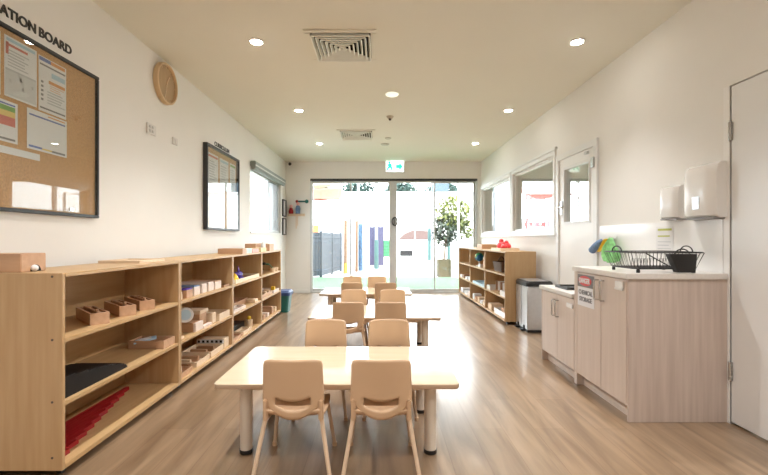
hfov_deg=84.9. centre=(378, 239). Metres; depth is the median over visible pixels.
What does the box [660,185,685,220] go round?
soap dispenser
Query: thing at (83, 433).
rod
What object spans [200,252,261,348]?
shelf unit
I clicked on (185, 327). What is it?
wooden box
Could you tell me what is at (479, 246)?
wooden box
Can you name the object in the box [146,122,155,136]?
switch plate
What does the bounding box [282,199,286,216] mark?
framed picture
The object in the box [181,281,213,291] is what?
box
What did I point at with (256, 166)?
roller blind
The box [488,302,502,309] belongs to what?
wooden box
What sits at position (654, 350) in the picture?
base cabinet
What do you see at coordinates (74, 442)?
rod
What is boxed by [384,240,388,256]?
board
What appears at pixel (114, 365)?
dark prism
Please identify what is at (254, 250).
box
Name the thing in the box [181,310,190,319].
globe
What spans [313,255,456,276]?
paving
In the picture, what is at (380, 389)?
child chair
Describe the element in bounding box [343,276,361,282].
child chair
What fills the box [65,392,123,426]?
rod
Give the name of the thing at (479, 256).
globe
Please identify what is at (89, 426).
rod
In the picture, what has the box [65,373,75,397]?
dark prism
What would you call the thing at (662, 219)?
outlet
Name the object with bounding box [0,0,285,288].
wall
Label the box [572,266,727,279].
countertop
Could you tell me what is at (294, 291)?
baseboard
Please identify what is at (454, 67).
ceiling
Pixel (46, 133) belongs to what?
sheet
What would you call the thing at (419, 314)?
table
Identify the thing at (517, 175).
window
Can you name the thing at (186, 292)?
box
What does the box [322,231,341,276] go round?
fence
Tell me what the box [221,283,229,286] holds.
wooden tray
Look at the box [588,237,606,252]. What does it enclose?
mitt
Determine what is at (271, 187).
window
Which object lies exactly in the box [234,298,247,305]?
wooden tray
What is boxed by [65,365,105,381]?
dark prism
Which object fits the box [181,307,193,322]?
disc
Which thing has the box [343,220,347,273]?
post
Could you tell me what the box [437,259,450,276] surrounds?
planter box
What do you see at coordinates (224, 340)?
box
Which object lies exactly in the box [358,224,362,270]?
post
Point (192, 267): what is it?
shelf unit
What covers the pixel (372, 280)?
child chair
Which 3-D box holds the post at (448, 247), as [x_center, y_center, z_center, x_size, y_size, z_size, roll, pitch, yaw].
[3.400,0.499,20.500,0.160,1.242,0.168,0,0,0]
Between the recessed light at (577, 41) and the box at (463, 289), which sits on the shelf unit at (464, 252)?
the box at (463, 289)
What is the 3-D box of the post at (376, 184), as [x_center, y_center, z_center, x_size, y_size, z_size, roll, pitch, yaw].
[-0.100,-0.980,16.000,0.158,4.200,0.158,0,0,0]
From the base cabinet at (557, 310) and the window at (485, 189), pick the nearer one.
the base cabinet at (557, 310)
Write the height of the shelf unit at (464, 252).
0.945 m
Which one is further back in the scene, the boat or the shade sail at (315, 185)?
the shade sail at (315, 185)
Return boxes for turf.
[313,277,458,288]
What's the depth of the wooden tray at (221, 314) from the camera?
4.06 m
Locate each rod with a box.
[65,387,128,423]
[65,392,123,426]
[65,397,118,429]
[65,403,113,431]
[65,409,107,434]
[65,415,100,437]
[65,423,93,440]
[65,430,86,444]
[65,439,78,448]
[65,448,69,455]
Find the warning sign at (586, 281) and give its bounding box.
[578,274,593,288]
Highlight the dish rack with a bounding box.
[604,245,704,272]
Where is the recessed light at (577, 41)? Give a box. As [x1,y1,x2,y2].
[569,38,584,44]
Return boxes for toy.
[497,239,503,247]
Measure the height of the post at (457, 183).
3.616 m
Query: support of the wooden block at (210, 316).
on the shelf unit at (192, 267)
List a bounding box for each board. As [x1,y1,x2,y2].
[369,226,374,267]
[378,226,383,267]
[384,240,388,256]
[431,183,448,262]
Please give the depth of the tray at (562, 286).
3.65 m
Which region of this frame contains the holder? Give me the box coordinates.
[665,249,696,272]
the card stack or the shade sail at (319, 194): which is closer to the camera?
the card stack
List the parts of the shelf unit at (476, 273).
panel, panel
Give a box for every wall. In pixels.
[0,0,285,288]
[286,162,587,292]
[313,192,552,240]
[343,241,472,254]
[481,0,767,423]
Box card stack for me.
[133,335,156,344]
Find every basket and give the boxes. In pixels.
[493,256,504,272]
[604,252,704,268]
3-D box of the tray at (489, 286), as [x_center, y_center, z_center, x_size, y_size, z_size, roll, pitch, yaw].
[1.730,0.716,6.295,0.180,0.065,0.190,0,0,0]
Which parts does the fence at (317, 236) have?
post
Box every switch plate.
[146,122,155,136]
[172,137,177,145]
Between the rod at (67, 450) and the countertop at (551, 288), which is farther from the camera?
the countertop at (551, 288)
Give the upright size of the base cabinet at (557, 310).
0.645 m
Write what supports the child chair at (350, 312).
on the floor
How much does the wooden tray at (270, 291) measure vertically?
0.045 m
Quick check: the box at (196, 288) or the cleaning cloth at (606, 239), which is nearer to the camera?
the box at (196, 288)
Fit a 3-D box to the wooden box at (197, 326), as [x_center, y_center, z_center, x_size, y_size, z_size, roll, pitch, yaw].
[-1.486,0.712,3.455,0.022,0.072,0.140,0,0,0]
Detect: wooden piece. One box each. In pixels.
[181,355,198,361]
[181,359,191,361]
[190,349,207,351]
[196,345,213,350]
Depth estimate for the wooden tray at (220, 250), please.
4.48 m
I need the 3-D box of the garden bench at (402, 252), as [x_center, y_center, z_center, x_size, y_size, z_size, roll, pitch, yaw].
[1.850,0.930,28.500,0.840,0.380,0.400,0,0,0]
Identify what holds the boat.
on the wooden tray at (253, 275)
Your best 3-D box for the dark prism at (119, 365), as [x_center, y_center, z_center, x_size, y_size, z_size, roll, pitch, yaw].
[-1.593,0.728,2.388,0.235,0.041,0.040,0,0,0]
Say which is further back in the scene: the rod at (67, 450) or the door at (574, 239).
the door at (574, 239)
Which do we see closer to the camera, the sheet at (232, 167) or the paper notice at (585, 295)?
the paper notice at (585, 295)
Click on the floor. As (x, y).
(513, 410)
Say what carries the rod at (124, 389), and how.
on the shelf unit at (41, 333)
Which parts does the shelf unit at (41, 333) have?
panel, panel, panel, panel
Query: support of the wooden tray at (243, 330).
on the shelf unit at (249, 262)
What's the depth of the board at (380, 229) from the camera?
16.56 m
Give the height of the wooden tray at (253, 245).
0.100 m
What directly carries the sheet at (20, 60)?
attached to the noticeboard at (53, 184)
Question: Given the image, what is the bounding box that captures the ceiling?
[92,0,692,161]
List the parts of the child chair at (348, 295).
backrest, leg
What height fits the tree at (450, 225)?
2.069 m
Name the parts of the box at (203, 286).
lid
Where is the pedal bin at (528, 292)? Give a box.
[514,278,552,332]
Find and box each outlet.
[660,218,683,220]
[684,217,724,219]
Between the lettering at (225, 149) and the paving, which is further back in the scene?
the paving
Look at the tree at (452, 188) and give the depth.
44.37 m
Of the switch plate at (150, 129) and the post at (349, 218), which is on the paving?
the post at (349, 218)
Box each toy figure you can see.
[289,205,293,213]
[295,202,299,213]
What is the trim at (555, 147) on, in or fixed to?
attached to the wall at (655, 112)
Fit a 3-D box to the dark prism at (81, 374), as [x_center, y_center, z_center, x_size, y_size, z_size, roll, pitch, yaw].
[-1.593,0.703,2.086,0.235,0.090,0.089,0,0,0]
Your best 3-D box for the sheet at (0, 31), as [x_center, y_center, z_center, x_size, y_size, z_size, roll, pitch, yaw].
[-1.907,-0.890,2.007,0.002,0.320,0.216,0,0,0]
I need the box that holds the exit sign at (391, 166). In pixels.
[386,161,403,172]
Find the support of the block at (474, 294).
on the shelf unit at (476, 273)
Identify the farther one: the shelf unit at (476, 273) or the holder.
the shelf unit at (476, 273)
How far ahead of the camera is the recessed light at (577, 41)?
3.37 m
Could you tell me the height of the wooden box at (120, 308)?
0.079 m
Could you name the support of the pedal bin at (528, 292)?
on the floor
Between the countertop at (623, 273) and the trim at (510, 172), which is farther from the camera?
the trim at (510, 172)
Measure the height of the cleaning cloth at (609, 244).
0.240 m
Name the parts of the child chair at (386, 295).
backrest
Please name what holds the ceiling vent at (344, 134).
in the ceiling
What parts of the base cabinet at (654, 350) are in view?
panel, door, handle, handle, door, panel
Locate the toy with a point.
(501, 241)
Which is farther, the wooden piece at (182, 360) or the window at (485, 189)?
the window at (485, 189)
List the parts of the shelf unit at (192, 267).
panel, panel, panel, wooden strip, panel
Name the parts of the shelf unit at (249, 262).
panel, panel, panel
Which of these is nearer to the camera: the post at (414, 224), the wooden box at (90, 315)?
the wooden box at (90, 315)
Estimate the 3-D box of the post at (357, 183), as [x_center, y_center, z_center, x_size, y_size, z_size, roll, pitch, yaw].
[-0.860,-0.993,17.400,0.100,4.226,0.105,0,0,0]
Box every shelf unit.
[0,261,179,472]
[164,255,232,387]
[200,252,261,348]
[260,250,280,326]
[459,247,476,300]
[470,248,490,310]
[485,250,535,323]
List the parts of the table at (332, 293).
leg, under rail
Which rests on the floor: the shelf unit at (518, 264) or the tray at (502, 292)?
the shelf unit at (518, 264)
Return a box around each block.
[206,312,215,322]
[246,298,257,302]
[262,306,273,313]
[473,293,481,298]
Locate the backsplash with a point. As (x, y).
(706, 236)
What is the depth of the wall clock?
3.72 m
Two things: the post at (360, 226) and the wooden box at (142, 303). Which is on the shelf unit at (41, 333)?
the wooden box at (142, 303)
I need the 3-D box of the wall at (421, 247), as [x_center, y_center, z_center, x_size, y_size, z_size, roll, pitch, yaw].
[5.000,0.600,29.650,50.000,1.040,0.300,0,0,0]
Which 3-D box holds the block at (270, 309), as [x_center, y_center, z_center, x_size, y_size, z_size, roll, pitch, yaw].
[-1.565,0.988,5.895,0.150,0.100,0.090,0,0,0]
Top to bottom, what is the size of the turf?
0.020 m
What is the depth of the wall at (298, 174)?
8.64 m
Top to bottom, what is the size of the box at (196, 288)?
0.078 m
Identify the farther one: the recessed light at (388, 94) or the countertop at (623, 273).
the recessed light at (388, 94)
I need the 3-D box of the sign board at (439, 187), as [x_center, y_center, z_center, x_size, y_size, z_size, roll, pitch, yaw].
[2.940,-0.830,20.230,0.840,3.900,0.120,0,0,0]
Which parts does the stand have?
post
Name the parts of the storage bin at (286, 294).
lid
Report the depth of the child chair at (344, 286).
5.34 m
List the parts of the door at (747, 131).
frame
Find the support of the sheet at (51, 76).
attached to the noticeboard at (53, 184)
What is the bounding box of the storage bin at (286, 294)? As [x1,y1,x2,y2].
[280,289,292,311]
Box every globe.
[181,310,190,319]
[475,253,483,265]
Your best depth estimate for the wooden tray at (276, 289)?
6.12 m
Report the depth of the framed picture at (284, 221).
8.48 m
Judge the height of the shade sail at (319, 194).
3.500 m
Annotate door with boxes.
[310,179,476,292]
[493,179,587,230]
[556,138,598,283]
[723,71,767,439]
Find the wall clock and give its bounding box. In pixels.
[153,62,177,104]
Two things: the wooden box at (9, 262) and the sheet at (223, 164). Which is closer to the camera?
the wooden box at (9, 262)
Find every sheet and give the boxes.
[0,31,0,94]
[0,98,17,144]
[4,34,36,107]
[27,107,66,157]
[38,54,65,119]
[208,152,217,186]
[220,158,227,191]
[230,163,234,192]
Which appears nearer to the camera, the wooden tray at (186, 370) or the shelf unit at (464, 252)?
the wooden tray at (186, 370)
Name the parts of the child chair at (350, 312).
backrest, seat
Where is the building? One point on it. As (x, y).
(420, 235)
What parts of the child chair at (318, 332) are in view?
backrest, leg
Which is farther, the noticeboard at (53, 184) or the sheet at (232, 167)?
the sheet at (232, 167)
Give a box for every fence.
[313,231,321,276]
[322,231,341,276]
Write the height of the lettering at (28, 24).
0.054 m
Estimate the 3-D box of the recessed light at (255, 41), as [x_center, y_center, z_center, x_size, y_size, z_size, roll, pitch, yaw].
[-0.990,-1.591,3.390,0.120,0.017,0.120,0,0,0]
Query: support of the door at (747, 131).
in the wall at (655, 112)
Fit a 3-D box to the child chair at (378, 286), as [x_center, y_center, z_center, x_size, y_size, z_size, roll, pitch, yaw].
[0.085,0.825,5.503,0.377,0.554,0.370,0,0,0]
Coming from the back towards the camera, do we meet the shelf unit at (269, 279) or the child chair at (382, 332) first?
the shelf unit at (269, 279)
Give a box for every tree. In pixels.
[342,183,374,191]
[381,183,417,191]
[424,183,460,191]
[430,193,472,259]
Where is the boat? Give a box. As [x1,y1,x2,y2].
[235,266,243,278]
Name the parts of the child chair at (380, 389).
leg, backrest, seat, leg, leg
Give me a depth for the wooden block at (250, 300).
4.98 m
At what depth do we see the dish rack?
2.66 m
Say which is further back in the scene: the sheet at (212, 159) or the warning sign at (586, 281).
the sheet at (212, 159)
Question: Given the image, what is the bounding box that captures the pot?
[262,262,274,271]
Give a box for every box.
[0,253,45,271]
[76,306,109,325]
[104,300,135,316]
[124,295,154,310]
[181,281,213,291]
[181,283,206,293]
[181,285,199,295]
[181,288,192,297]
[181,320,199,331]
[189,280,220,289]
[193,320,202,331]
[197,336,228,347]
[252,248,258,252]
[266,244,273,250]
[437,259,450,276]
[461,287,469,292]
[477,244,496,248]
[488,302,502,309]
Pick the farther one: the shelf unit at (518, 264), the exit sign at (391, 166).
the exit sign at (391, 166)
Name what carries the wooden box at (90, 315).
on the shelf unit at (41, 333)
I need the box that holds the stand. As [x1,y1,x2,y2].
[190,308,207,323]
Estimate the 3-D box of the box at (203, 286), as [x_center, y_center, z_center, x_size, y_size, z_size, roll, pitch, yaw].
[-1.623,0.416,3.579,0.277,0.078,0.099,0,0,0]
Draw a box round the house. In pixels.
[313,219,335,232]
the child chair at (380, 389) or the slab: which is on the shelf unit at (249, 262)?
the slab
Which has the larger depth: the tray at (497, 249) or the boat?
the tray at (497, 249)
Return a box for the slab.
[234,320,244,330]
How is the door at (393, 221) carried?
in the wall at (298, 174)
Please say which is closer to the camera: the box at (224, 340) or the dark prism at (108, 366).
the dark prism at (108, 366)
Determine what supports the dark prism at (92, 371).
on the shelf unit at (41, 333)
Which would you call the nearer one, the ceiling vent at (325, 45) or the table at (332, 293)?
the ceiling vent at (325, 45)
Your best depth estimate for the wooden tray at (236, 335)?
4.46 m
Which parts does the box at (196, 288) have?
lid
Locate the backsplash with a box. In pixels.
[599,219,722,272]
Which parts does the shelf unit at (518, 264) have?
panel, panel, panel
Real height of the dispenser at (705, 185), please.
0.348 m
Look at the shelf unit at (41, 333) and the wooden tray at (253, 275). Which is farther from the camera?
the wooden tray at (253, 275)
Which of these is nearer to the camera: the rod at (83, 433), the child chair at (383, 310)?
the rod at (83, 433)
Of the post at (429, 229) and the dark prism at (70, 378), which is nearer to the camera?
the dark prism at (70, 378)
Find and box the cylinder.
[246,316,252,326]
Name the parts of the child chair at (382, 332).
backrest, leg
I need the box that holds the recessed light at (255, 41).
[249,38,263,44]
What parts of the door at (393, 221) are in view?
sliding panel, sliding panel, pull handle, sliding panel, sliding panel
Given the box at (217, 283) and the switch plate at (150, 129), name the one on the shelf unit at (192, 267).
the box at (217, 283)
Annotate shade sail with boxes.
[313,183,341,232]
[313,187,342,263]
[495,192,587,230]
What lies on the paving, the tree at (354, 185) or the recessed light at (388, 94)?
the tree at (354, 185)
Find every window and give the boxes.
[250,167,281,234]
[481,173,509,235]
[511,150,555,234]
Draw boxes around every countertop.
[539,285,573,297]
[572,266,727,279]
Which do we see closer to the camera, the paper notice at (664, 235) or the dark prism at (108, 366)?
the dark prism at (108, 366)
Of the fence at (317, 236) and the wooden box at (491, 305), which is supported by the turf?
the fence at (317, 236)
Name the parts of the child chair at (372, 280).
backrest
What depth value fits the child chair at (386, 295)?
4.61 m
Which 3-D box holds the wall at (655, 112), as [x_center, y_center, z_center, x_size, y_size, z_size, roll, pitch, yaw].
[2.160,-0.250,2.820,0.120,2.700,11.640,0,0,0]
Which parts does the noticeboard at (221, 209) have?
cork panel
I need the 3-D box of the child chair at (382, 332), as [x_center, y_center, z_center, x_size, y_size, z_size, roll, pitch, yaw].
[0.068,0.825,2.728,0.377,0.554,0.370,0,0,0]
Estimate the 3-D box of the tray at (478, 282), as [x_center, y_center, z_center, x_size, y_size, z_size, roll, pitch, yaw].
[1.765,0.728,6.910,0.270,0.040,0.780,0,0,0]
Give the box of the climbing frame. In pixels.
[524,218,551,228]
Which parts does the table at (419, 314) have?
under rail, leg, leg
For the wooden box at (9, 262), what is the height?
0.088 m
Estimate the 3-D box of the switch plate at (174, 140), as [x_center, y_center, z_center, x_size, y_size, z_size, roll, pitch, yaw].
[-1.911,-0.920,3.940,0.017,0.070,0.090,0,0,0]
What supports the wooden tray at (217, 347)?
on the shelf unit at (192, 267)
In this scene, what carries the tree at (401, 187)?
on the paving
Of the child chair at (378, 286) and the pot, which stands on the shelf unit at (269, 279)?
the pot
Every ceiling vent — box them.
[303,29,376,61]
[337,129,374,139]
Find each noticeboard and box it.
[0,21,98,217]
[203,142,239,230]
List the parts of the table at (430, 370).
leg, under rail, leg, leg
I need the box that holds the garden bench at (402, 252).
[400,250,412,255]
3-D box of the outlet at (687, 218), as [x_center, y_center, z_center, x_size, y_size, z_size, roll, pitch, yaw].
[2.061,-0.133,2.665,0.073,0.012,0.250,0,0,0]
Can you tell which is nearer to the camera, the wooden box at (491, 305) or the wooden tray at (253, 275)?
the wooden tray at (253, 275)
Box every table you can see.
[214,346,458,454]
[308,305,440,345]
[319,288,411,304]
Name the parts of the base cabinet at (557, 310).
panel, door, handle, door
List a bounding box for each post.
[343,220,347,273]
[349,218,349,272]
[355,221,357,271]
[357,183,358,223]
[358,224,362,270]
[374,183,377,268]
[414,224,414,256]
[428,228,430,259]
[447,239,449,258]
[457,183,458,277]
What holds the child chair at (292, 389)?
on the floor
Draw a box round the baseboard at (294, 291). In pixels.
[293,290,308,292]
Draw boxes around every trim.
[480,146,556,236]
[510,172,511,234]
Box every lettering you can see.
[0,4,71,53]
[214,141,228,151]
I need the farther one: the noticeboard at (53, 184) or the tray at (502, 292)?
the tray at (502, 292)
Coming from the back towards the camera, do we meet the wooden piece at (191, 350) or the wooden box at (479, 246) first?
the wooden box at (479, 246)
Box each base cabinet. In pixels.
[542,289,573,377]
[574,271,726,421]
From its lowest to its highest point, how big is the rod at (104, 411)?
0.024 m
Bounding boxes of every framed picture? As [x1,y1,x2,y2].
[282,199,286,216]
[282,218,286,234]
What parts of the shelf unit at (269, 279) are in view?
panel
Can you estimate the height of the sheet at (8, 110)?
0.212 m
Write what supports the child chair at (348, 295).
on the floor
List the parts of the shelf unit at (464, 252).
panel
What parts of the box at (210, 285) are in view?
lid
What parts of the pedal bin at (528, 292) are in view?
lid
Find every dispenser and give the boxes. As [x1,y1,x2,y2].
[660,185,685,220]
[684,161,726,219]
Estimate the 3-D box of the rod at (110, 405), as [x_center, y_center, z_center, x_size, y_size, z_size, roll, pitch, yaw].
[-1.661,1.026,2.280,0.024,0.024,0.665,0,0,0]
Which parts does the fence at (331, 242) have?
post, rail, post, post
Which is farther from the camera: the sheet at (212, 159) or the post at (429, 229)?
the post at (429, 229)
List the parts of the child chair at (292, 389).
leg, leg, backrest, seat, leg, leg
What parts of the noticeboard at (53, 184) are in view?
paper strip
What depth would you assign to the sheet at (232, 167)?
5.46 m
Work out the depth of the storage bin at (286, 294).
6.32 m
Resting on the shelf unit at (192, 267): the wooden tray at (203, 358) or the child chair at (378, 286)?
the wooden tray at (203, 358)
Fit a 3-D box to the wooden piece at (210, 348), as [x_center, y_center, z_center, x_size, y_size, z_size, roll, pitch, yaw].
[-1.600,1.005,3.870,0.150,0.048,0.032,0,0,-3]
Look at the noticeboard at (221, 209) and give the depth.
5.02 m
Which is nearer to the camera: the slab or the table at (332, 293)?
the slab
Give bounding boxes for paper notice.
[578,286,593,308]
[656,226,672,254]
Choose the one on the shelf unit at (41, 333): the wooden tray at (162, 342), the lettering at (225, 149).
the wooden tray at (162, 342)
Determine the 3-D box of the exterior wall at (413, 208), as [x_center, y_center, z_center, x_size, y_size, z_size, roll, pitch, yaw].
[4.500,-1.540,39.000,23.400,5.320,4.400,0,0,0]
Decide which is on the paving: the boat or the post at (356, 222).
the post at (356, 222)
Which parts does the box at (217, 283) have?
lid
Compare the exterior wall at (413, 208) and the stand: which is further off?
the exterior wall at (413, 208)
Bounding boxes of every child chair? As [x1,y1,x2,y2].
[251,359,336,474]
[291,319,350,420]
[332,302,366,345]
[341,283,362,291]
[341,289,368,345]
[341,359,420,474]
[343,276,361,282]
[362,319,418,420]
[367,276,385,304]
[374,283,396,302]
[374,302,406,319]
[380,289,410,345]
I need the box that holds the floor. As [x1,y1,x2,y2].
[0,293,767,474]
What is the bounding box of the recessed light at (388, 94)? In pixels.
[386,92,397,96]
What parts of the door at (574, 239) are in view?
handle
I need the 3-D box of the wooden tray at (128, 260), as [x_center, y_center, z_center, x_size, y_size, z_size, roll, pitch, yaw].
[-1.685,0.146,2.880,0.270,0.018,0.320,0,0,0]
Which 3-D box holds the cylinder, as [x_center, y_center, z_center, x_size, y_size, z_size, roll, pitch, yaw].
[-1.540,0.971,4.980,0.079,0.134,0.079,0,0,0]
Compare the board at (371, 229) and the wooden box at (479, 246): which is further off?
the board at (371, 229)
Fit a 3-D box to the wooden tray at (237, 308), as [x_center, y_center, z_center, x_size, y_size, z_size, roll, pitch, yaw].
[-1.518,0.733,4.420,0.105,0.030,0.400,0,0,0]
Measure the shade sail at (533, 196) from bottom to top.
3.370 m
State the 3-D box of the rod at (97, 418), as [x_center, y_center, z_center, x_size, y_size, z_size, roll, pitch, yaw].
[-1.613,1.026,2.186,0.024,0.024,0.475,0,0,0]
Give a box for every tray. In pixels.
[98,258,164,262]
[128,336,174,348]
[181,344,222,357]
[181,354,209,367]
[181,366,191,377]
[207,309,229,320]
[218,248,246,253]
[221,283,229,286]
[234,273,258,283]
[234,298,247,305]
[234,305,245,312]
[234,327,250,334]
[234,333,241,341]
[245,243,267,247]
[262,288,278,292]
[262,290,271,298]
[473,280,483,286]
[487,284,495,289]
[491,248,518,250]
[494,307,504,318]
[500,290,504,296]
[555,284,573,289]
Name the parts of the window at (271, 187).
sill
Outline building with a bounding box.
[397,230,427,240]
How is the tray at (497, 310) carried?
on the shelf unit at (518, 264)
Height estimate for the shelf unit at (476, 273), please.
0.945 m
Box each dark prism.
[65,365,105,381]
[65,367,97,386]
[65,369,87,392]
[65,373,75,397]
[68,364,111,377]
[75,363,116,374]
[117,363,121,371]
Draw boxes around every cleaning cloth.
[597,236,611,251]
[601,236,620,262]
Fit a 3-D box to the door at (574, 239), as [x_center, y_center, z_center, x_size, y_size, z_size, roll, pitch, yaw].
[2.132,0.062,4.480,0.195,2.075,0.930,0,0,0]
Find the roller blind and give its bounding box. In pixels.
[250,161,285,185]
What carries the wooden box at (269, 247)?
on the shelf unit at (269, 279)

